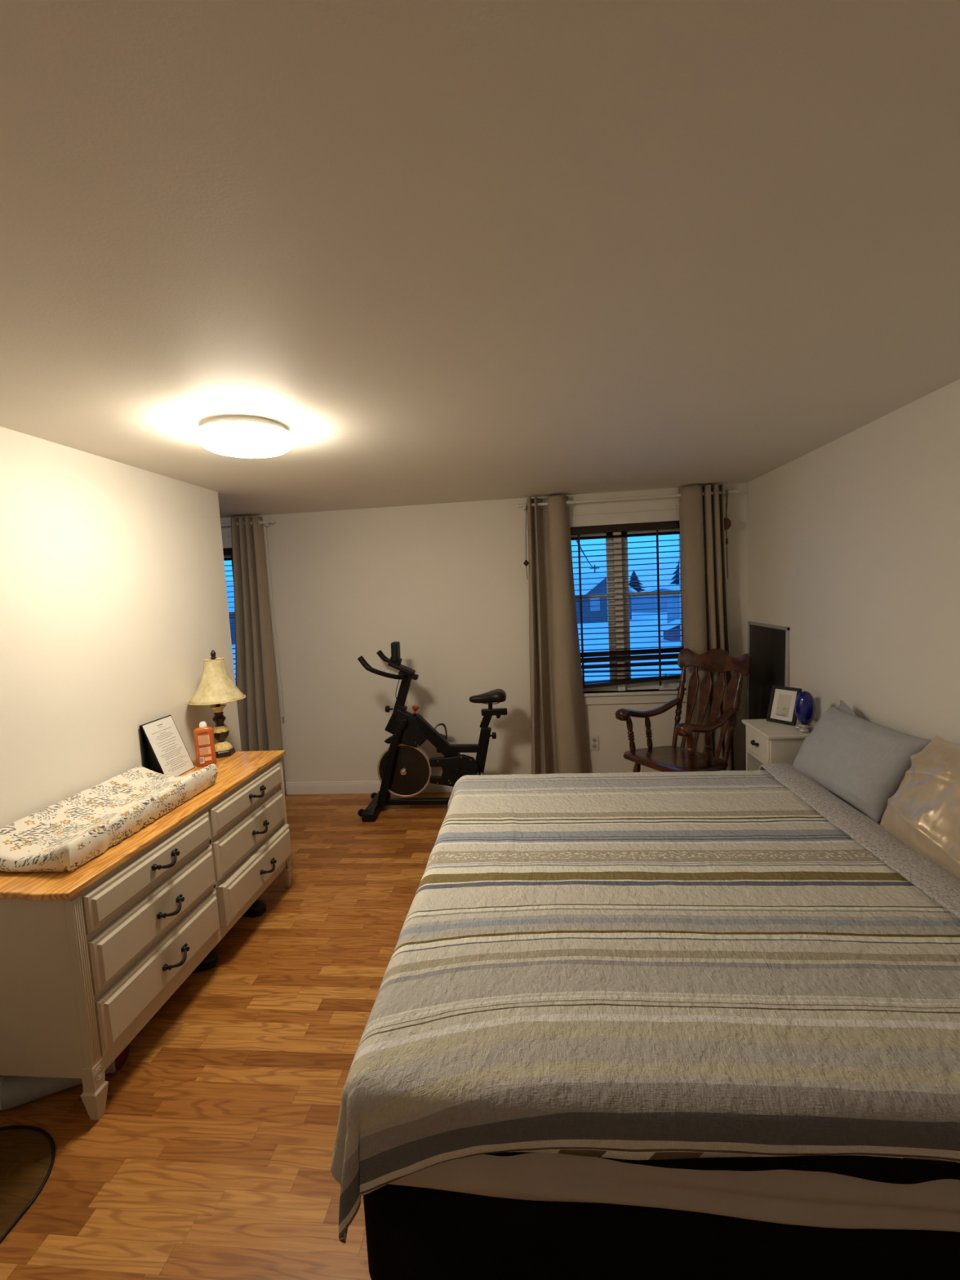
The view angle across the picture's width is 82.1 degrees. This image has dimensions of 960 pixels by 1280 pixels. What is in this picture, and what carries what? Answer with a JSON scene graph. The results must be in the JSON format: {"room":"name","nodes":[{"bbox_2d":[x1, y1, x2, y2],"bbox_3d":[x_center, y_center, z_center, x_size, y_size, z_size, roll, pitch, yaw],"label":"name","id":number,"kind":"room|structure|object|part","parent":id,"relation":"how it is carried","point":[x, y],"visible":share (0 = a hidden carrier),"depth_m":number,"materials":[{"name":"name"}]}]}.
{"room":"bedroom","nodes":[
{"label":"bedroom","id":0,"kind":"room"},
{"bbox_2d":[0,426,241,828],"bbox_3d":[-2.534,0.516,1.527,1.515,2.430,4.245,-2,5,6],"label":"wall","id":1,"kind":"structure","parent":0,"point":[113,599],"depth_m":2.43,"materials":[{"name":"paint"}]},
{"bbox_2d":[0,792,451,1279],"bbox_3d":[-0.590,1.551,1.949,4.910,0.100,5.258,-2,5,6],"label":"floor","id":2,"kind":"structure","parent":0,"point":[209,1156],"depth_m":1.79,"materials":[{"name":"laminate"}]},
{"bbox_2d":[0,1124,55,1243],"bbox_3d":[-1.512,1.609,1.212,0.469,0.009,1.119,-2,5,6],"label":"floor mat","id":3,"kind":"object","parent":2,"relation":"on","point":[44,1132],"visible":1,"depth_m":1.64,"materials":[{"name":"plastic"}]},
{"bbox_2d":[0,1059,116,1110],"bbox_3d":[-1.448,1.492,1.903,0.328,0.110,0.110,-5,6,-25],"label":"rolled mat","id":4,"kind":"object","parent":2,"relation":"on","point":[15,1091],"visible":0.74,"depth_m":1.83,"materials":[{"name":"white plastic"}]},
{"bbox_2d":[105,1044,129,1075],"bbox_3d":[-1.311,1.494,1.973,0.076,0.080,0.119,-2,5,6],"label":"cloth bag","id":5,"kind":"object","parent":2,"relation":"on","point":[122,1058],"visible":0.31,"depth_m":1.97,"materials":[{"name":"red fabric"}]},
{"bbox_2d":[0,750,292,1120],"bbox_3d":[-1.361,1.098,2.463,0.542,0.785,1.495,-2,5,6],"label":"dresser","id":6,"kind":"object","parent":2,"relation":"on","point":[90,953],"visible":0.99,"depth_m":1.90,"materials":[{"name":"beige paint"}]},
{"bbox_3d":[-1.245,1.473,1.784,0.054,0.150,0.054,-2,5,6],"label":"leg","id":7,"kind":"part","parent":6,"relation":"part of","materials":[{"name":"beige paint"}]},
{"bbox_2d":[0,764,217,872],"bbox_3d":[-1.481,0.678,2.221,0.400,0.099,0.852,-2,5,6],"label":"changing pad","id":8,"kind":"object","parent":6,"relation":"on","point":[64,835],"visible":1,"depth_m":2.08,"materials":[{"name":"white fabric"}]},
{"bbox_3d":[-1.228,0.844,2.082,0.057,0.128,0.671,-2,5,6],"label":"drawer","id":9,"kind":"part","parent":6,"relation":"part of","materials":[{"name":"beige paint"}]},
{"bbox_3d":[-1.219,1.023,2.099,0.057,0.180,0.671,-2,5,6],"label":"drawer","id":10,"kind":"part","parent":6,"relation":"part of","materials":[{"name":"beige paint"}]},
{"bbox_3d":[-1.209,1.229,2.117,0.057,0.186,0.671,-2,5,6],"label":"drawer","id":11,"kind":"part","parent":6,"relation":"part of","materials":[{"name":"beige paint"}]},
{"bbox_3d":[-1.179,0.840,2.089,0.040,0.038,0.144,-2,5,6],"label":"handle","id":12,"kind":"part","parent":6,"relation":"part of","materials":[{"name":"metal"}]},
{"bbox_2d":[138,715,194,776],"bbox_3d":[-1.575,0.542,2.785,0.116,0.285,0.220,-2,5,6],"label":"menu stand","id":13,"kind":"object","parent":6,"relation":"on","point":[164,751],"visible":1,"depth_m":2.75,"materials":[{"name":"black plastic"}]},
{"bbox_3d":[-1.630,0.545,2.791,0.005,0.283,0.220,-2,5,6],"label":"panel","id":14,"kind":"part","parent":13,"relation":"part of","materials":[{"name":"black plastic"}]},
{"bbox_2d":[151,723,186,771],"bbox_3d":[-1.569,0.537,2.784,0.083,0.226,0.163,-2,5,6],"label":"print","id":15,"kind":"object","parent":13,"relation":"attached to","point":[170,749],"depth_m":2.77},
{"bbox_3d":[-1.169,1.027,2.106,0.040,0.038,0.144,-2,5,6],"label":"handle","id":16,"kind":"part","parent":6,"relation":"part of","materials":[{"name":"metal"}]},
{"bbox_3d":[-1.159,1.231,2.124,0.040,0.038,0.144,-2,5,6],"label":"handle","id":17,"kind":"part","parent":6,"relation":"part of","materials":[{"name":"metal"}]},
{"bbox_2d":[193,721,216,767],"bbox_3d":[-1.459,0.548,2.922,0.096,0.236,0.053,-5,6,-23],"label":"lotion bottle","id":18,"kind":"object","parent":6,"relation":"on","point":[203,735],"visible":0.99,"depth_m":2.90,"materials":[{"name":"orange plastic"}]},
{"bbox_2d":[197,731,208,755],"bbox_3d":[-1.451,0.543,2.899,0.050,0.117,0.004,-5,6,-23],"label":"print","id":19,"kind":"object","parent":18,"relation":"attached to","point":[202,736],"depth_m":2.90},
{"bbox_2d":[187,649,245,758],"bbox_3d":[-1.468,0.352,3.087,0.301,0.598,0.301,-3,5,-3],"label":"table lamp","id":20,"kind":"object","parent":6,"relation":"on","point":[215,686],"visible":0.92,"depth_m":3.03,"materials":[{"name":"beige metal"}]},
{"bbox_3d":[-1.475,0.221,3.075,0.296,0.230,0.296,-3,5,-3],"label":"lamp shade","id":21,"kind":"part","parent":20,"relation":"part of","materials":[{"name":"beige fabric"}]},
{"bbox_3d":[-1.163,0.779,2.763,0.057,0.128,0.661,-2,5,6],"label":"drawer","id":22,"kind":"part","parent":6,"relation":"part of","materials":[{"name":"beige paint"}]},
{"bbox_3d":[-1.153,0.958,2.779,0.057,0.180,0.661,-2,5,6],"label":"drawer","id":23,"kind":"part","parent":6,"relation":"part of","materials":[{"name":"beige paint"}]},
{"bbox_3d":[-1.121,1.163,2.796,0.057,0.186,0.661,-2,5,6],"label":"drawer","id":24,"kind":"part","parent":6,"relation":"part of","materials":[{"name":"beige paint"}]},
{"bbox_3d":[-1.112,0.774,2.783,0.040,0.038,0.144,-2,5,6],"label":"handle","id":25,"kind":"part","parent":6,"relation":"part of","materials":[{"name":"metal"}]},
{"bbox_3d":[-1.103,0.961,2.799,0.040,0.038,0.144,-2,5,6],"label":"handle","id":26,"kind":"part","parent":6,"relation":"part of","materials":[{"name":"metal"}]},
{"bbox_3d":[-1.071,1.164,2.816,0.040,0.038,0.144,-2,5,6],"label":"handle","id":27,"kind":"part","parent":6,"relation":"part of","materials":[{"name":"metal"}]},
{"bbox_3d":[-1.111,1.341,3.167,0.054,0.150,0.054,-2,5,6],"label":"leg","id":28,"kind":"part","parent":6,"relation":"part of","materials":[{"name":"beige paint"}]},
{"bbox_2d":[191,950,217,973],"bbox_3d":[-1.336,1.437,2.487,0.270,0.104,0.091,-4,5,-14],"label":"shoe","id":29,"kind":"object","parent":2,"relation":"on","point":[210,962],"visible":0.3,"depth_m":2.48,"materials":[{"name":"black rubber"}]},
{"bbox_2d":[242,898,266,917],"bbox_3d":[-1.272,1.393,2.939,0.270,0.104,0.091,-1,5,17],"label":"shoe","id":30,"kind":"object","parent":2,"relation":"on","point":[258,908],"visible":0.41,"depth_m":2.88,"materials":[{"name":"black rubber"}]},
{"bbox_2d":[357,641,507,822],"bbox_3d":[-0.355,0.644,4.132,1.128,1.287,0.460,-2,5,6],"label":"exercise bike","id":31,"kind":"object","parent":2,"relation":"on","point":[404,769],"visible":0.88,"depth_m":4.11,"materials":[{"name":"black plastic"}]},
{"bbox_3d":[-0.684,0.519,4.152,0.056,0.051,0.050,-2,5,6],"label":"adjusting knob","id":32,"kind":"part","parent":31,"relation":"part of","materials":[{"name":"black plastic"}]},
{"bbox_3d":[-0.663,0.926,4.128,0.272,0.661,0.032,-2,5,6],"label":"fork blade","id":33,"kind":"part","parent":31,"relation":"part of","materials":[{"name":"black metal"}]},
{"bbox_2d":[387,657,415,675],"bbox_3d":[-0.584,0.189,4.111,0.187,0.146,0.100,-2,5,6],"label":"tray","id":34,"kind":"object","parent":31,"relation":"on","point":[394,662],"depth_m":4.07,"materials":[{"name":"black plastic"}]},
{"bbox_3d":[-0.576,0.398,4.130,0.160,0.314,0.050,-2,5,6],"label":"handlebar post","id":35,"kind":"part","parent":31,"relation":"part of","materials":[{"name":"black metal"}]},
{"bbox_3d":[-0.560,0.606,4.148,0.050,0.050,0.132,-2,5,6],"label":"fork crown","id":36,"kind":"part","parent":31,"relation":"part of","materials":[{"name":"black metal"}]},
{"bbox_3d":[-0.483,0.522,4.133,0.051,0.060,0.052,-2,5,6],"label":"tension knob","id":37,"kind":"part","parent":31,"relation":"part of","materials":[{"name":"red plastic"}]},
{"bbox_3d":[-0.339,0.854,4.151,0.867,0.781,0.060,-2,5,6],"label":"frame","id":38,"kind":"part","parent":31,"relation":"part of","materials":[{"name":"black metal"}]},
{"bbox_3d":[0.045,0.598,4.089,0.099,0.130,0.042,-2,5,6],"label":"seat post","id":39,"kind":"part","parent":31,"relation":"part of","materials":[{"name":"black metal"}]},
{"bbox_3d":[0.092,0.710,4.095,0.056,0.051,0.050,-2,5,6],"label":"adjusting knob","id":40,"kind":"part","parent":31,"relation":"part of","materials":[{"name":"black plastic"}]},
{"bbox_2d":[363,1184,959,1279],"bbox_3d":[0.830,1.120,2.032,2.017,0.600,1.875,-2,5,6],"label":"bed","id":41,"kind":"object","parent":2,"relation":"on","point":[412,1233],"visible":0.05,"depth_m":1.15,"materials":[{"name":"black fabric"}]},
{"bbox_2d":[387,794,959,1231],"bbox_3d":[0.817,0.942,1.979,2.007,0.248,1.869,-2,5,6],"label":"sheet","id":42,"kind":"object","parent":41,"relation":"on","point":[787,1197],"visible":0.21,"depth_m":1.09,"materials":[{"name":"beige fabric"}]},
{"bbox_2d":[330,763,959,1243],"bbox_3d":[0.661,0.946,2.035,1.867,0.374,2.050,-2,5,6],"label":"quilt","id":43,"kind":"object","parent":42,"relation":"on","point":[628,966],"visible":1,"depth_m":1.37,"materials":[{"name":"fabric"}]},
{"bbox_2d":[485,1151,959,1184],"bbox_3d":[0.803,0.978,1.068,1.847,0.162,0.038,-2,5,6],"label":"mattress","id":44,"kind":"object","parent":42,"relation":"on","point":[880,1169],"visible":0.22,"depth_m":1.06,"materials":[{"name":"black fabric"}]},
{"bbox_2d":[792,700,931,823],"bbox_3d":[1.697,0.525,2.510,0.286,0.365,0.661,-3,5,3],"label":"pillow","id":45,"kind":"object","parent":42,"relation":"on","point":[863,762],"visible":0.94,"depth_m":2.36,"materials":[{"name":"grey fabric"}]},
{"bbox_2d":[880,735,959,879],"bbox_3d":[1.640,0.591,1.810,0.331,0.382,0.680,-3,5,4],"label":"pillow","id":46,"kind":"object","parent":42,"relation":"on","point":[923,813],"visible":0.97,"depth_m":1.90,"materials":[{"name":"beige fabric"}]},
{"bbox_2d":[615,648,751,772],"bbox_3d":[1.375,0.667,3.754,0.870,1.152,0.631,-6,6,-29],"label":"rocking chair","id":47,"kind":"object","parent":2,"relation":"on","point":[673,758],"visible":0.8,"depth_m":3.81,"materials":[{"name":"brown wood"}]},
{"bbox_3d":[1.061,0.667,3.875,0.058,0.277,0.051,-6,6,-29],"label":"arm post","id":48,"kind":"part","parent":47,"relation":"part of","materials":[{"name":"brown wood"}]},
{"bbox_3d":[1.076,1.007,3.850,0.101,0.353,0.052,-3,5,0],"label":"leg","id":49,"kind":"part","parent":47,"relation":"part of","materials":[{"name":"brown wood"}]},
{"bbox_3d":[1.212,0.498,3.927,0.564,0.107,0.101,-5,6,-22],"label":"armrest","id":50,"kind":"part","parent":47,"relation":"part of","materials":[{"name":"brown wood"}]},
{"bbox_3d":[1.210,0.664,3.953,0.053,0.260,0.044,-6,6,-29],"label":"arm post","id":51,"kind":"part","parent":47,"relation":"part of","materials":[{"name":"brown wood"}]},
{"bbox_3d":[1.327,0.814,3.737,0.525,0.082,0.577,-6,6,-29],"label":"seat","id":52,"kind":"part","parent":47,"relation":"part of","materials":[{"name":"brown wood"}]},
{"bbox_3d":[1.462,0.489,4.046,0.172,0.577,0.048,-7,7,-39],"label":"post","id":53,"kind":"part","parent":47,"relation":"part of","materials":[{"name":"brown wood"}]},
{"bbox_3d":[1.309,0.696,3.426,0.058,0.277,0.051,-6,6,-28],"label":"arm post","id":54,"kind":"part","parent":47,"relation":"part of","materials":[{"name":"brown wood"}]},
{"bbox_3d":[1.442,0.524,3.510,0.564,0.107,0.101,-6,6,-35],"label":"armrest","id":55,"kind":"part","parent":47,"relation":"part of","materials":[{"name":"brown wood"}]},
{"bbox_3d":[1.454,0.692,3.510,0.053,0.260,0.044,-6,6,-29],"label":"arm post","id":56,"kind":"part","parent":47,"relation":"part of","materials":[{"name":"brown wood"}]},
{"bbox_3d":[1.649,0.144,3.873,0.094,0.161,0.584,-6,6,-29],"label":"crest rail","id":57,"kind":"part","parent":47,"relation":"part of","materials":[{"name":"brown wood"}]},
{"bbox_3d":[1.677,0.514,3.654,0.172,0.577,0.047,-5,6,-21],"label":"post","id":58,"kind":"part","parent":47,"relation":"part of","materials":[{"name":"brown wood"}]},
{"bbox_2d":[746,621,790,719],"bbox_3d":[2.013,0.538,3.884,0.021,1.305,0.650,-1,5,6],"label":"screen","id":59,"kind":"object","parent":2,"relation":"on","point":[768,645],"visible":0.55,"depth_m":3.88,"materials":[{"name":"metal"}]},
{"bbox_2d":[742,718,817,770],"bbox_3d":[1.751,0.878,3.131,0.395,0.790,0.375,-2,5,6],"label":"nightstand","id":60,"kind":"object","parent":2,"relation":"on","point":[767,742],"visible":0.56,"depth_m":3.02,"materials":[{"name":"beige paint"}]},
{"bbox_3d":[1.553,0.584,3.122,0.027,0.020,0.074,-2,5,6],"label":"handle","id":61,"kind":"part","parent":60,"relation":"part of","materials":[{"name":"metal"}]},
{"bbox_3d":[1.578,0.587,3.120,0.024,0.144,0.307,-2,5,6],"label":"drawer","id":62,"kind":"part","parent":60,"relation":"part of","materials":[{"name":"beige paint"}]},
{"bbox_2d":[766,684,802,725],"bbox_3d":[1.753,0.374,3.179,0.087,0.206,0.164,-6,6,-31],"label":"photo frame","id":63,"kind":"object","parent":60,"relation":"on","point":[781,708],"visible":0.94,"depth_m":3.18,"materials":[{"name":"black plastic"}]},
{"bbox_2d":[775,693,791,717],"bbox_3d":[1.748,0.377,3.176,0.041,0.120,0.072,-6,6,-31],"label":"photo","id":64,"kind":"object","parent":63,"relation":"attached to","point":[783,701],"depth_m":3.17},
{"bbox_2d":[794,691,816,733],"bbox_3d":[1.762,0.383,2.985,0.108,0.218,0.107,-3,5,-6],"label":"lamp","id":65,"kind":"object","parent":60,"relation":"on","point":[805,704],"visible":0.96,"depth_m":2.95,"materials":[{"name":"blue glass"}]},
{"bbox_2d":[0,0,959,518],"bbox_3d":[-0.712,-0.867,1.731,5.210,0.100,5.558,-2,5,6],"label":"ceiling","id":66,"kind":"structure","parent":0,"point":[459,251],"depth_m":1.07,"materials":[{"name":"paint"}]},
{"bbox_2d":[195,415,293,457],"bbox_3d":[-0.934,-0.803,2.203,0.363,0.089,0.363,-2,5,6],"label":"ceiling light","id":67,"kind":"object","parent":66,"relation":"attached to","point":[234,436],"visible":1,"depth_m":2.10,"materials":[{"name":"white glass"}]},
{"bbox_3d":[-0.935,-0.832,2.201,0.305,0.030,0.305,-2,5,6],"label":"plate","id":68,"kind":"part","parent":67,"relation":"part of","materials":[{"name":"white plastic"}]},
{"bbox_2d":[220,483,747,782],"bbox_3d":[-0.465,0.140,4.527,5.060,2.430,0.140,-2,5,6],"label":"wall","id":69,"kind":"structure","parent":0,"point":[448,583],"depth_m":4.43,"materials":[{"name":"paint"}]},
{"bbox_2d":[222,537,235,615],"bbox_3d":[-2.263,-0.100,4.659,1.020,1.475,0.165,-2,5,6],"label":"window","id":70,"kind":"structure","parent":69,"relation":"in","point":[227,541],"depth_m":4.51,"materials":[{"name":"white paint"}]},
{"bbox_3d":[-2.268,-0.095,4.599,1.020,1.475,0.016,-2,5,6],"label":"casing","id":71,"kind":"part","parent":70,"relation":"part of","materials":[{"name":"white paint"}]},
{"bbox_2d":[222,547,235,679],"bbox_3d":[-2.266,-0.121,4.633,0.864,1.259,0.055,-2,5,6],"label":"blind","id":72,"kind":"object","parent":70,"relation":"attached to","point":[228,551],"visible":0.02,"depth_m":4.55,"materials":[{"name":"brown wood"}]},
{"bbox_3d":[-2.044,-0.122,4.689,0.370,1.210,0.040,-2,5,6],"label":"sash","id":73,"kind":"part","parent":70,"relation":"part of","materials":[{"name":"white paint"}]},
{"bbox_2d":[220,520,275,531],"bbox_3d":[-2.228,-0.900,4.481,1.206,0.085,0.092,-2,5,6],"label":"curtain rod","id":74,"kind":"object","parent":69,"relation":"attached to","point":[264,522],"visible":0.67,"depth_m":4.41,"materials":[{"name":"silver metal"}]},
{"bbox_3d":[-2.232,-0.917,4.447,1.150,0.023,0.023,-2,5,6],"label":"rod","id":75,"kind":"part","parent":74,"relation":"part of","materials":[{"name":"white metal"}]},
{"bbox_2d":[230,515,286,794],"bbox_3d":[-1.891,0.166,4.497,0.410,2.297,0.129,-2,5,6],"label":"curtain","id":76,"kind":"object","parent":74,"relation":"hanging from","point":[259,713],"visible":0.81,"depth_m":4.46,"materials":[{"name":"grey fabric"}]},
{"bbox_2d":[263,526,284,718],"bbox_3d":[-1.672,-0.130,4.478,0.033,1.562,0.016,-2,5,6],"label":"wand","id":77,"kind":"object","parent":74,"relation":"hanging from","point":[282,717],"visible":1,"depth_m":4.47,"materials":[{"name":"white plastic"}]},
{"bbox_2d":[285,780,453,794],"bbox_3d":[-0.345,1.203,4.539,4.910,0.102,0.014,-2,5,6],"label":"baseboard","id":78,"kind":"structure","parent":69,"relation":"attached to","point":[325,787],"depth_m":4.62,"materials":[{"name":"white paint"}]},
{"bbox_2d":[589,735,599,750],"bbox_3d":[0.908,0.818,4.383,0.072,0.120,0.011,-2,5,6],"label":"wall outlet","id":79,"kind":"object","parent":69,"relation":"attached to","point":[593,740],"visible":1,"depth_m":4.38,"materials":[{"name":"white plastic"}]},
{"bbox_2d":[515,489,739,515],"bbox_3d":[1.090,-1.038,4.147,1.631,0.085,0.092,-2,5,6],"label":"curtain rod","id":80,"kind":"object","parent":69,"relation":"attached to","point":[518,505],"visible":0.83,"depth_m":4.11,"materials":[{"name":"white metal"}]},
{"bbox_2d":[523,508,528,577],"bbox_3d":[0.347,-0.748,4.196,0.045,0.575,0.041,-2,5,6],"label":"ornament","id":81,"kind":"object","parent":80,"relation":"hanging from","point":[526,562],"visible":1,"depth_m":4.20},
{"bbox_2d":[523,560,528,566],"bbox_3d":[0.353,-0.587,4.211,0.041,0.050,0.041,-2,5,6],"label":"pendant","id":82,"kind":"object","parent":81,"relation":"attached to","point":[526,562],"depth_m":4.20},
{"bbox_3d":[0.356,-0.749,4.195,0.027,0.575,0.005,-2,5,6],"label":"cord","id":83,"kind":"part","parent":81,"relation":"part of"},
{"bbox_2d":[526,495,589,773],"bbox_3d":[0.584,0.064,4.250,0.478,2.297,0.155,-2,5,6],"label":"curtain","id":84,"kind":"object","parent":80,"relation":"hanging from","point":[559,744],"visible":0.91,"depth_m":4.24,"materials":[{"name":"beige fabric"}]},
{"bbox_3d":[1.086,-1.054,4.114,1.575,0.023,0.023,-2,5,6],"label":"rod","id":85,"kind":"part","parent":80,"relation":"part of","materials":[{"name":"white plastic"}]},
{"bbox_2d":[678,484,735,770],"bbox_3d":[1.714,0.013,4.141,0.376,2.303,0.131,-2,5,6],"label":"curtain","id":86,"kind":"object","parent":80,"relation":"hanging from","point":[701,517],"visible":0.64,"depth_m":4.08,"materials":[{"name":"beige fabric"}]},
{"bbox_2d":[724,489,731,578],"bbox_3d":[1.818,-0.774,4.045,0.045,0.645,0.024,-2,5,6],"label":"ornament","id":87,"kind":"object","parent":80,"relation":"hanging from","point":[727,522],"visible":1,"depth_m":4.03,"materials":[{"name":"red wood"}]},
{"bbox_3d":[1.814,-0.773,4.045,0.019,0.645,0.006,-2,5,6],"label":"cord","id":88,"kind":"part","parent":87,"relation":"part of","materials":[{"name":"grey fabric"}]},
{"bbox_2d":[569,509,687,704],"bbox_3d":[1.145,-0.241,4.317,1.175,1.475,0.165,-2,5,6],"label":"window","id":89,"kind":"structure","parent":69,"relation":"in","point":[610,697],"depth_m":4.32,"materials":[{"name":"white paint"}]},
{"bbox_3d":[0.871,-0.242,4.397,0.395,1.210,0.040,-2,5,6],"label":"sash","id":90,"kind":"part","parent":89,"relation":"part of","materials":[{"name":"white paint"}]},
{"bbox_2d":[570,520,684,688],"bbox_3d":[1.142,-0.255,4.291,1.019,1.273,0.055,-2,5,6],"label":"blind","id":91,"kind":"object","parent":89,"relation":"attached to","point":[657,526],"visible":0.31,"depth_m":4.29,"materials":[{"name":"brown wood"}]},
{"bbox_3d":[1.171,0.329,4.346,1.019,0.099,0.040,-2,5,6],"label":"rail","id":92,"kind":"part","parent":91,"relation":"part of","materials":[{"name":"brown wood"}]},
{"bbox_3d":[1.178,0.414,4.374,1.175,0.022,0.160,-2,5,6],"label":"sill","id":93,"kind":"part","parent":89,"relation":"part of","materials":[{"name":"white paint"}]},
{"bbox_3d":[1.150,-0.249,4.369,1.035,1.300,0.060,-2,5,6],"label":"frame","id":94,"kind":"part","parent":89,"relation":"part of","materials":[{"name":"white paint"}]},
{"bbox_3d":[1.376,-0.263,4.346,0.500,1.210,0.040,-2,5,6],"label":"sash","id":95,"kind":"part","parent":89,"relation":"part of","materials":[{"name":"white paint"}]},
{"bbox_3d":[1.477,0.325,4.336,0.135,0.132,0.052,-2,5,6],"label":"crank handle","id":96,"kind":"part","parent":89,"relation":"part of","materials":[{"name":"white plastic"}]},
{"bbox_2d":[746,378,959,745],"bbox_3d":[1.867,0.288,1.592,0.150,2.430,5.558,-2,5,6],"label":"wall","id":97,"kind":"structure","parent":0,"point":[853,541],"depth_m":2.60,"materials":[{"name":"paint"}]},
{"label":"outside","id":98,"kind":"structure","parent":0,"visible":0},
{"bbox_2d":[576,540,596,569],"bbox_3d":[6.858,-4.729,33.452,0.043,0.762,50.912,-2,5,13],"label":"power line","id":99,"kind":"object","parent":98,"point":[576,540],"visible":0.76,"depth_m":20.80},
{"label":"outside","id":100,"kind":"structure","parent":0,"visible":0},
{"bbox_2d":[231,612,680,685],"bbox_3d":[12.256,-4.126,73.707,150.000,0.189,140.000,-2,5,6],"label":"snowy ground","id":101,"kind":"structure","parent":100,"point":[648,616],"depth_m":29.32,"materials":[{"name":"snow"}]},
{"bbox_2d":[226,582,235,643],"bbox_3d":[-22.081,-1.871,46.353,9.800,5.880,8.800,-1,5,17],"label":"house","id":102,"kind":"structure","parent":101,"relation":"on","point":[228,588],"depth_m":42.00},
{"bbox_2d":[573,571,636,622],"bbox_3d":[9.428,-3.369,49.227,6.000,5.180,6.800,-5,6,-26],"label":"house","id":103,"kind":"structure","parent":101,"relation":"on","point":[604,574],"depth_m":46.12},
{"bbox_2d":[628,570,644,591],"bbox_3d":[21.667,-7.175,77.989,5.275,5.350,5.253,-2,5,6],"label":"conifer","id":104,"kind":"object","parent":101,"relation":"on","point":[633,578],"visible":0.42,"depth_m":77.39,"materials":[{"name":"plant"}]},
{"bbox_2d":[631,584,679,612],"bbox_3d":[20.263,-3.974,58.216,9.300,3.680,6.800,1,6,34],"label":"house","id":105,"kind":"structure","parent":101,"relation":"on","point":[663,588],"depth_m":56.27,"materials":[{"name":"blue"}]},
{"bbox_2d":[653,600,680,640],"bbox_3d":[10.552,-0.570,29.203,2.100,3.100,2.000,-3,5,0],"label":"house","id":106,"kind":"structure","parent":101,"relation":"on","point":[674,604],"depth_m":28.51,"materials":[{"name":"blue"}]},
{"bbox_2d":[669,560,679,584],"bbox_3d":[25.413,-7.635,69.264,4.585,7.459,4.431,-2,5,6],"label":"conifer","id":107,"kind":"object","parent":101,"relation":"on","point":[676,576],"visible":0.06,"depth_m":69.29,"materials":[{"name":"plant"}]}
]}

